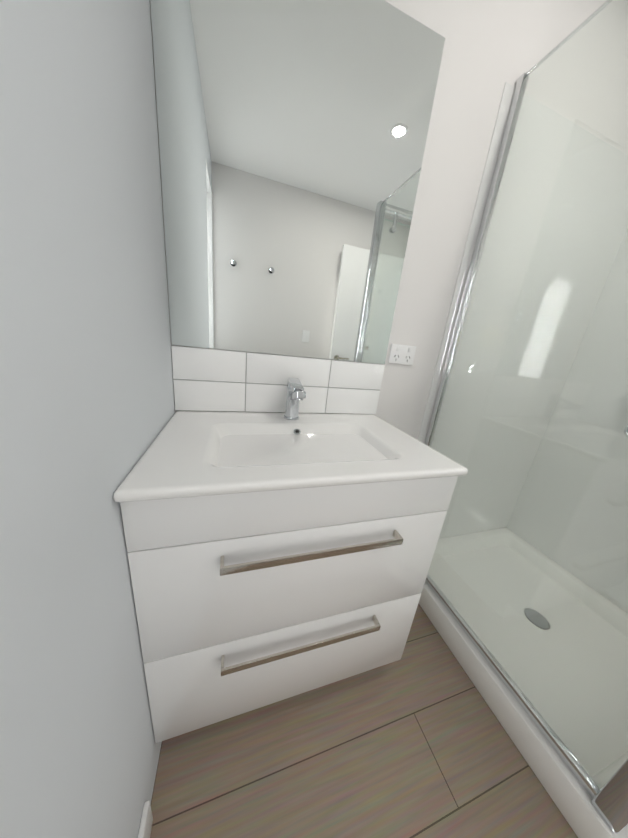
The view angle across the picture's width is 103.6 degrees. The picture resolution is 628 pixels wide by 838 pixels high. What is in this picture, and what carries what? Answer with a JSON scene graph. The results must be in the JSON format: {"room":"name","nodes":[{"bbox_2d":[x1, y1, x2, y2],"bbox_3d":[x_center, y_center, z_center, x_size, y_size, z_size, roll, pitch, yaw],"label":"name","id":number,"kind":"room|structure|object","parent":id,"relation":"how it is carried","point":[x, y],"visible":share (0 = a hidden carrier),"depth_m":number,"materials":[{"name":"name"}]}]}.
{"room":"bathroom","nodes":[
{"label":"bathroom","id":0,"kind":"room"},
{"bbox_2d":[0,0,174,837],"bbox_3d":[-0.239,-0.071,-0.058,0.120,2.357,1.680,1,18,-18],"label":"wall","id":1,"kind":"structure","parent":0,"point":[87,406],"depth_m":0.30,"materials":[{"name":"white paint"}]},
{"bbox_2d":[138,800,152,837],"bbox_3d":[-0.221,1.086,0.063,0.011,0.090,1.132,1,18,-18],"label":"baseboard","id":2,"kind":"structure","parent":1,"relation":"attached to","point":[145,827],"depth_m":0.53,"materials":[{"name":"white paint"}]},
{"bbox_2d":[150,603,577,837],"bbox_3d":[0.586,1.107,0.610,2.124,0.100,1.920,1,18,-18],"label":"floor","id":3,"kind":"structure","parent":0,"point":[415,741],"depth_m":0.69,"materials":[{"name":"tile"}]},
{"bbox_2d":[113,411,467,742],"bbox_3d":[-0.075,0.459,0.838,0.750,0.860,0.480,1,18,-18],"label":"bathroom vanity","id":4,"kind":"object","parent":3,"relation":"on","point":[273,557],"visible":1,"depth_m":0.59,"materials":[{"name":"white wood"}]},
{"bbox_2d":[284,378,305,419],"bbox_3d":[-0.061,-0.057,0.812,0.054,0.138,0.133,1,18,-18],"label":"faucet","id":5,"kind":"object","parent":4,"relation":"on","point":[296,393],"visible":0.96,"depth_m":0.82,"materials":[{"name":"silver metal"}]},
{"bbox_2d":[419,527,627,837],"bbox_3d":[0.965,0.887,1.100,0.863,0.109,0.874,1,18,-18],"label":"shower tray","id":6,"kind":"object","parent":3,"relation":"on","point":[569,795],"visible":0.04,"depth_m":0.98,"materials":[{"name":"white ceramic"}]},
{"bbox_2d":[424,0,627,833],"bbox_3d":[1.080,-0.059,0.791,0.847,1.890,0.905,1,18,-18],"label":"glass shower screen","id":7,"kind":"object","parent":6,"relation":"on","point":[609,800],"visible":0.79,"depth_m":0.72,"materials":[{"name":"clear glass"}]},
{"bbox_2d":[150,0,627,538],"bbox_3d":[0.454,-0.340,1.065,2.124,2.557,0.120,1,18,-18],"label":"wall","id":8,"kind":"structure","parent":0,"point":[492,48],"depth_m":0.84,"materials":[{"name":"white paint"}]},
{"bbox_2d":[171,345,384,413],"bbox_3d":[-0.087,-0.122,0.895,0.750,0.206,0.009,1,18,-18],"label":"tile backsplash","id":9,"kind":"structure","parent":8,"relation":"attached to","point":[205,379],"depth_m":0.86,"materials":[{"name":"white tile"}]},
{"bbox_2d":[150,0,444,363],"bbox_3d":[-0.028,-0.660,0.731,0.748,0.922,0.006,1,18,-18],"label":"mirror","id":10,"kind":"object","parent":8,"relation":"attached to","point":[292,137],"visible":1,"depth_m":0.70,"materials":[{"name":"silver mirror"}]},
{"bbox_2d":[388,344,415,364],"bbox_3d":[0.353,-0.257,0.988,0.116,0.074,0.012,1,18,-18],"label":"electrical outlet","id":11,"kind":"object","parent":8,"relation":"attached to","point":[401,354],"visible":1,"depth_m":0.98,"materials":[{"name":"white plastic"}]},
{"bbox_2d":[418,82,627,538],"bbox_3d":[0.936,-0.190,1.202,0.878,1.868,0.004,1,18,-18],"label":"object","id":12,"kind":"structure","parent":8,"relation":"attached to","point":[498,132],"depth_m":1.09,"materials":[{"name":"white plastic"}]},
{"bbox_2d":[506,527,626,612],"bbox_3d":[1.668,-0.050,0.558,0.120,2.357,1.680,1,18,-18],"label":"wall","id":13,"kind":"structure","parent":0,"point":[570,572],"depth_m":1.31,"materials":[{"name":"white paint"}]},
{"bbox_2d":[507,228,627,611],"bbox_3d":[1.481,-0.047,0.934,0.004,1.868,0.886,1,18,-18],"label":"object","id":14,"kind":"structure","parent":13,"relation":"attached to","point":[614,454],"depth_m":1.23,"materials":[{"name":"white plastic"}]},
{"bbox_2d":[624,425,627,437],"bbox_3d":[1.425,-0.335,0.896,0.132,0.930,0.169,1,18,-18],"label":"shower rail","id":15,"kind":"object","parent":14,"relation":"attached to","point":[626,430],"depth_m":1.08,"materials":[{"name":"silver metal"}]}
]}

